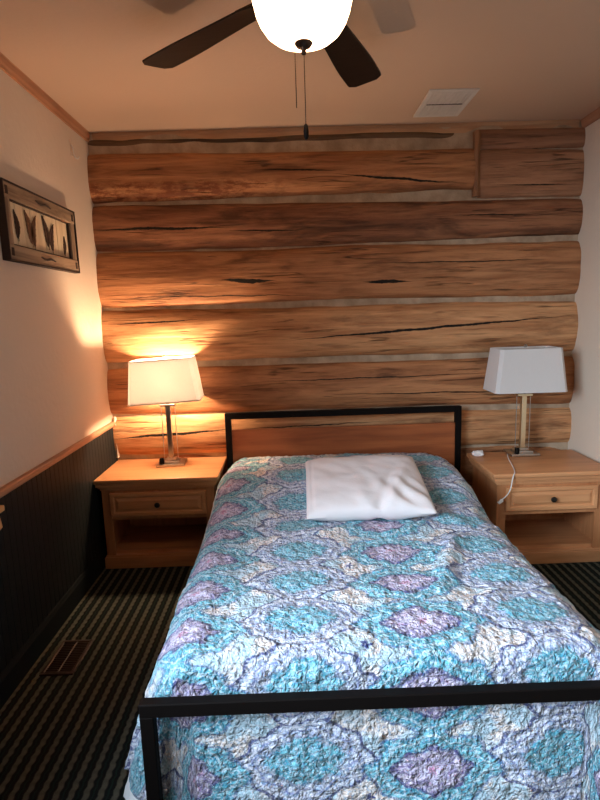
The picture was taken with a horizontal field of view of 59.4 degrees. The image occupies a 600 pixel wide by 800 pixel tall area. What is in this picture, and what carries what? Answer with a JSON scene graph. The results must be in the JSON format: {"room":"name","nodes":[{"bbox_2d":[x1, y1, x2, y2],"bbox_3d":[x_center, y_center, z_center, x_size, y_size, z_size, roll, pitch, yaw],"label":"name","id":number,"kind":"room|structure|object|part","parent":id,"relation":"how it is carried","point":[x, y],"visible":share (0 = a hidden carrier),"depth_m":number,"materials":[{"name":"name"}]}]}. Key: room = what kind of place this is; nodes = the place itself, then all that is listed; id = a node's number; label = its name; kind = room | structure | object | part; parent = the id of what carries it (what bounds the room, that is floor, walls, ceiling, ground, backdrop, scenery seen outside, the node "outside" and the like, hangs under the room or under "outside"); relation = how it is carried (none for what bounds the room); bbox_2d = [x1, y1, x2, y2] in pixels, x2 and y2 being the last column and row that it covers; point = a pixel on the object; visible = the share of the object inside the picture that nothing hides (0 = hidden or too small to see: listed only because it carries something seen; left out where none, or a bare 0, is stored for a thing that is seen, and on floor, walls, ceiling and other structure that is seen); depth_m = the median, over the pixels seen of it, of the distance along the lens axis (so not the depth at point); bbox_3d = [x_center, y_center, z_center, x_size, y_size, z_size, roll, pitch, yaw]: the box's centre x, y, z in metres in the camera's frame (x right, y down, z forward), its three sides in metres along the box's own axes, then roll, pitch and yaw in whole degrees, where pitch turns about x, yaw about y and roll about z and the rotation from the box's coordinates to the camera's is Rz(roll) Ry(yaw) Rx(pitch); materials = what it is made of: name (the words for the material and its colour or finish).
{"room":"hotel room","nodes":[
{"label":"hotel room","id":0,"kind":"room"},
{"bbox_2d":[0,69,117,672],"bbox_3d":[-1.192,0.058,0.925,0.130,2.440,4.845,-2,9,-1],"label":"wall","id":1,"kind":"structure","parent":0,"point":[54,367],"depth_m":2.39,"materials":[{"name":"paint"}]},
{"bbox_2d":[0,505,4,529],"bbox_3d":[-1.046,0.442,1.396,0.165,0.082,0.688,-2,9,-1],"label":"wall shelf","id":2,"kind":"object","parent":1,"relation":"attached to","point":[2,508],"visible":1,"depth_m":1.72,"materials":[{"name":"brown wood"}]},
{"bbox_2d":[0,177,79,273],"bbox_3d":[-1.160,-0.757,2.383,0.037,0.308,0.688,-2,9,-1],"label":"wall picture","id":3,"kind":"object","parent":1,"relation":"attached to","point":[35,230],"visible":1,"depth_m":2.30,"materials":[{"name":"brown wood"}]},
{"bbox_3d":[-1.168,-0.875,2.364,0.029,0.058,0.676,-2,9,-1],"label":"frame rail","id":4,"kind":"part","parent":3,"relation":"part of","materials":[{"name":"brown wood"}]},
{"bbox_3d":[-1.160,-0.640,2.402,0.029,0.058,0.676,-2,9,-1],"label":"frame rail","id":5,"kind":"part","parent":3,"relation":"part of","materials":[{"name":"brown wood"}]},
{"bbox_2d":[0,52,90,141],"bbox_3d":[-1.162,-1.115,0.679,0.022,0.048,4.735,-2,9,-1],"label":"trim","id":6,"kind":"structure","parent":1,"relation":"attached to","point":[6,65],"depth_m":2.41,"materials":[{"name":"brown wood"}]},
{"bbox_2d":[0,544,106,709],"bbox_3d":[-1.090,1.212,1.053,0.020,0.115,4.725,-2,9,-1],"label":"baseboard","id":7,"kind":"structure","parent":1,"relation":"attached to","point":[20,665],"depth_m":2.29,"materials":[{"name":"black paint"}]},
{"bbox_2d":[0,421,115,497],"bbox_3d":[-1.109,0.521,0.941,0.026,0.032,4.725,-2,9,-1],"label":"trim","id":8,"kind":"structure","parent":1,"relation":"attached to","point":[30,474],"depth_m":2.37,"materials":[{"name":"brown wood"}]},
{"bbox_2d":[70,139,78,158],"bbox_3d":[-1.187,-1.319,2.771,0.043,0.097,0.017,-8,11,-32],"label":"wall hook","id":9,"kind":"object","parent":1,"relation":"attached to","point":[71,145],"visible":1,"depth_m":2.76,"materials":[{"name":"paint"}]},
{"bbox_2d":[0,0,599,132],"bbox_3d":[0.244,-1.250,0.776,3.084,0.100,5.165,-2,9,-1],"label":"ceiling","id":10,"kind":"structure","parent":0,"point":[528,60],"depth_m":2.24,"materials":[{"name":"white paint"}]},
{"bbox_2d":[142,0,380,139],"bbox_3d":[0.049,-1.055,1.481,1.323,0.499,1.354,-2,9,-1],"label":"ceiling fan","id":11,"kind":"object","parent":10,"relation":"hanging from","point":[303,26],"visible":1,"depth_m":1.60,"materials":[{"name":"white glass"}]},
{"bbox_3d":[-0.330,-1.199,1.756,0.525,0.027,0.134,6,12,40],"label":"blade","id":12,"kind":"part","parent":11,"relation":"part of","materials":[{"name":"brown wood"}]},
{"bbox_3d":[-0.015,-1.052,1.648,0.004,0.256,0.004,-2,9,-1],"label":"pull chain","id":13,"kind":"part","parent":11,"relation":"part of","materials":[{"name":"brown metal"}]},
{"bbox_3d":[0.008,-1.085,1.491,0.284,0.137,0.284,-2,9,-1],"label":"lamp shade","id":14,"kind":"part","parent":11,"relation":"part of","materials":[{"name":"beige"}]},
{"bbox_3d":[0.014,-1.029,1.654,0.004,0.305,0.004,-2,9,-1],"label":"pull chain","id":15,"kind":"part","parent":11,"relation":"part of","materials":[{"name":"brown metal"}]},
{"bbox_3d":[0.169,-1.235,1.878,0.134,0.027,0.525,2,10,22],"label":"blade","id":16,"kind":"part","parent":11,"relation":"part of","materials":[{"name":"brown wood"}]},
{"bbox_2d":[413,88,479,116],"bbox_3d":[0.743,-1.524,2.708,0.244,0.010,0.344,-2,9,-1],"label":"ceiling vent","id":17,"kind":"object","parent":10,"relation":"in","point":[437,102],"visible":1,"depth_m":2.68,"materials":[{"name":"white plastic"}]},
{"bbox_2d":[0,562,599,799],"bbox_3d":[0.323,1.256,1.184,3.084,0.100,5.165,-2,9,-1],"label":"floor","id":18,"kind":"structure","parent":0,"point":[64,737],"depth_m":2.01,"materials":[{"name":"carpet"}]},
{"bbox_2d":[39,639,93,675],"bbox_3d":[-0.972,1.075,2.204,0.134,0.008,0.226,-2,9,-1],"label":"floor vent","id":19,"kind":"object","parent":18,"relation":"in","point":[80,648],"visible":1,"depth_m":2.19,"materials":[{"name":"brown metal"}]},
{"bbox_2d":[93,456,226,568],"bbox_3d":[-0.787,0.656,3.132,0.684,0.525,0.453,-2,9,-1],"label":"nightstand","id":20,"kind":"object","parent":18,"relation":"on","point":[154,516],"visible":0.84,"depth_m":2.97,"materials":[{"name":"brown wood"}]},
{"bbox_3d":[-1.088,0.683,3.148,0.020,0.445,0.360,-2,9,-1],"label":"panel","id":21,"kind":"part","parent":20,"relation":"part of","materials":[{"name":"brown wood"}]},
{"bbox_3d":[-0.784,0.704,2.965,0.624,0.445,0.021,-2,9,-1],"label":"frame","id":22,"kind":"part","parent":20,"relation":"part of","materials":[{"name":"brown wood"}]},
{"bbox_3d":[-0.788,0.575,2.931,0.532,0.135,0.028,-2,9,-1],"label":"drawer","id":23,"kind":"part","parent":20,"relation":"part of","materials":[{"name":"brown wood"}]},
{"bbox_3d":[-0.794,0.442,3.093,0.668,0.043,0.402,-2,9,-1],"label":"molding","id":24,"kind":"part","parent":20,"relation":"part of","materials":[{"name":"brown wood"}]},
{"bbox_2d":[116,524,206,553],"bbox_3d":[-0.782,0.830,3.171,0.584,0.018,0.348,-2,9,-1],"label":"shelf","id":25,"kind":"object","parent":20,"relation":"attached to","point":[136,538],"depth_m":3.13,"materials":[{"name":"brown wood"}]},
{"bbox_2d":[128,355,203,466],"bbox_3d":[-0.780,0.060,3.113,0.412,0.656,0.238,-2,9,-4],"label":"table lamp","id":26,"kind":"object","parent":20,"relation":"on","point":[165,381],"visible":1,"depth_m":2.98,"materials":[{"name":"white fabric"}]},
{"bbox_3d":[-0.816,0.198,3.132,0.004,0.332,0.004,-2,9,-4],"label":"rod","id":27,"kind":"part","parent":26,"relation":"part of","materials":[{"name":"clear glass"}]},
{"bbox_3d":[-0.790,-0.119,3.083,0.411,0.249,0.237,-5,9,-3],"label":"lamp shade","id":28,"kind":"part","parent":26,"relation":"part of","materials":[{"name":"white fabric"}]},
{"bbox_3d":[-0.736,0.194,3.138,0.004,0.332,0.004,-2,9,-4],"label":"rod","id":29,"kind":"part","parent":26,"relation":"part of","materials":[{"name":"clear glass"}]},
{"bbox_3d":[-0.790,0.646,3.322,0.584,0.445,0.010,-2,9,-1],"label":"panel","id":30,"kind":"part","parent":20,"relation":"part of","materials":[{"name":"brown wood"}]},
{"bbox_3d":[-0.485,0.663,3.155,0.020,0.445,0.360,-2,9,-1],"label":"panel","id":31,"kind":"part","parent":20,"relation":"part of","materials":[{"name":"brown wood"}]},
{"bbox_2d":[138,405,599,799],"bbox_3d":[0.288,0.611,2.299,1.426,0.815,1.940,-2,9,-1],"label":"bed","id":32,"kind":"object","parent":18,"relation":"on","point":[443,440],"visible":0.27,"depth_m":1.36,"materials":[{"name":"black metal"}]},
{"bbox_2d":[123,776,137,799],"bbox_3d":[0.251,0.835,2.304,1.554,0.359,1.849,-2,9,-1],"label":"sheet","id":33,"kind":"object","parent":32,"relation":"on","point":[128,795],"visible":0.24,"depth_m":1.49,"materials":[{"name":"white fabric"}]},
{"bbox_3d":[0.273,0.459,3.238,1.426,0.815,0.036,-2,9,-1],"label":"headboard","id":34,"kind":"part","parent":32,"relation":"part of","materials":[{"name":"brown wood"}]},
{"bbox_3d":[0.270,0.386,3.226,1.354,0.462,0.020,-2,9,-1],"label":"headboard panel","id":35,"kind":"part","parent":32,"relation":"part of","materials":[{"name":"brown wood"}]},
{"bbox_2d":[124,452,599,799],"bbox_3d":[0.241,0.712,2.297,1.527,0.615,1.877,-2,9,-1],"label":"quilt","id":36,"kind":"object","parent":32,"relation":"on","point":[274,599],"visible":0.85,"depth_m":1.42,"materials":[{"name":"blue fabric"}]},
{"bbox_2d":[306,455,436,520],"bbox_3d":[0.299,0.397,2.430,0.545,0.191,0.510,-2,9,1],"label":"pillow","id":37,"kind":"object","parent":36,"relation":"on","point":[359,487],"visible":1,"depth_m":2.29,"materials":[{"name":"white fabric"}]},
{"bbox_3d":[0.309,0.957,1.387,1.426,0.425,0.030,-2,9,-1],"label":"footboard","id":38,"kind":"part","parent":32,"relation":"part of","materials":[{"name":"black metal"}]},
{"bbox_2d":[466,449,599,563],"bbox_3d":[1.351,0.606,3.037,0.646,0.522,0.463,-2,9,-1],"label":"nightstand","id":39,"kind":"object","parent":18,"relation":"on","point":[550,512],"visible":0.89,"depth_m":2.88,"materials":[{"name":"brown wood"}]},
{"bbox_2d":[472,450,483,455],"bbox_3d":[1.063,0.315,3.152,0.072,0.032,0.070,-2,9,-1],"label":"tissue","id":40,"kind":"object","parent":39,"relation":"on","point":[478,452],"visible":1,"depth_m":3.13,"materials":[{"name":"white paper"}]},
{"bbox_3d":[1.069,0.633,3.053,0.020,0.442,0.370,-2,9,-1],"label":"panel","id":41,"kind":"part","parent":39,"relation":"part of","materials":[{"name":"brown wood"}]},
{"bbox_2d":[497,454,514,503],"bbox_3d":[1.175,0.438,2.946,0.079,0.166,0.440,3,10,27],"label":"power cord","id":42,"kind":"object","parent":39,"relation":"hanging from","point":[500,501],"visible":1,"depth_m":2.78,"materials":[{"name":"white plastic"}]},
{"bbox_2d":[483,344,567,456],"bbox_3d":[1.319,-0.002,3.106,0.412,0.656,0.238,-2,9,0],"label":"table lamp","id":43,"kind":"object","parent":39,"relation":"on","point":[523,371],"visible":1,"depth_m":2.98,"materials":[{"name":"white fabric"}]},
{"bbox_3d":[1.284,0.135,3.129,0.004,0.332,0.004,-2,9,0],"label":"rod","id":44,"kind":"part","parent":43,"relation":"part of","materials":[{"name":"metal"}]},
{"bbox_2d":[514,447,519,453],"bbox_3d":[1.280,0.299,3.105,0.028,0.036,0.028,-2,9,0],"label":"switch","id":45,"kind":"object","parent":43,"relation":"attached to","point":[517,450],"depth_m":3.09,"materials":[{"name":"black plastic"}]},
{"bbox_3d":[1.314,-0.181,3.077,0.411,0.249,0.237,-2,9,0],"label":"lamp shade","id":46,"kind":"part","parent":43,"relation":"part of","materials":[{"name":"white fabric"}]},
{"bbox_3d":[1.364,0.133,3.128,0.004,0.332,0.004,-2,9,0],"label":"rod","id":47,"kind":"part","parent":43,"relation":"part of","materials":[{"name":"metal"}]},
{"bbox_3d":[1.349,0.595,3.232,0.546,0.442,0.010,-2,9,-1],"label":"panel","id":48,"kind":"part","parent":39,"relation":"part of","materials":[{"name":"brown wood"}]},
{"bbox_3d":[1.345,0.393,2.998,0.630,0.043,0.412,-2,9,-1],"label":"molding","id":49,"kind":"part","parent":39,"relation":"part of","materials":[{"name":"brown wood"}]},
{"bbox_3d":[1.355,0.654,2.864,0.586,0.442,0.021,-2,9,-1],"label":"frame","id":50,"kind":"part","parent":39,"relation":"part of","materials":[{"name":"brown wood"}]},
{"bbox_2d":[505,518,590,548],"bbox_3d":[1.357,0.778,3.075,0.546,0.018,0.358,-2,9,-1],"label":"shelf","id":51,"kind":"object","parent":39,"relation":"attached to","point":[524,533],"depth_m":3.03,"materials":[{"name":"brown wood"}]},
{"bbox_3d":[1.351,0.525,2.831,0.494,0.132,0.028,-2,9,-1],"label":"drawer","id":52,"kind":"part","parent":39,"relation":"part of","materials":[{"name":"brown wood"}]},
{"bbox_3d":[1.634,0.614,3.059,0.020,0.442,0.370,-2,9,-1],"label":"panel","id":53,"kind":"part","parent":39,"relation":"part of","materials":[{"name":"brown wood"}]},
{"bbox_2d":[87,121,585,487],"bbox_3d":[0.246,-0.369,3.289,2.944,2.447,0.288,-2,9,-1],"label":"wall","id":54,"kind":"structure","parent":0,"point":[383,269],"depth_m":3.10,"materials":[{"name":"brown wood"}]},
{"bbox_2d":[92,119,579,140],"bbox_3d":[0.211,-1.538,3.021,2.784,0.052,0.040,-2,9,-1],"label":"trim","id":55,"kind":"structure","parent":54,"relation":"attached to","point":[433,127],"depth_m":3.01,"materials":[{"name":"brown wood"}]},
{"bbox_3d":[1.014,-1.358,3.042,0.035,0.357,0.082,-2,9,-1],"label":"post","id":56,"kind":"part","parent":54,"relation":"part of","materials":[{"name":"brown wood"}]},
{"bbox_2d":[568,119,599,462],"bbox_3d":[1.766,-0.040,0.957,0.120,2.440,4.845,-2,9,-1],"label":"wall","id":57,"kind":"structure","parent":0,"point":[584,406],"depth_m":3.03,"materials":[{"name":"paint"}]},
{"bbox_2d":[580,107,599,127],"bbox_3d":[1.658,-1.208,0.710,0.022,0.048,4.735,-2,9,-1],"label":"trim","id":58,"kind":"structure","parent":57,"relation":"attached to","point":[593,116],"depth_m":2.93,"materials":[{"name":"brown wood"}]}
]}

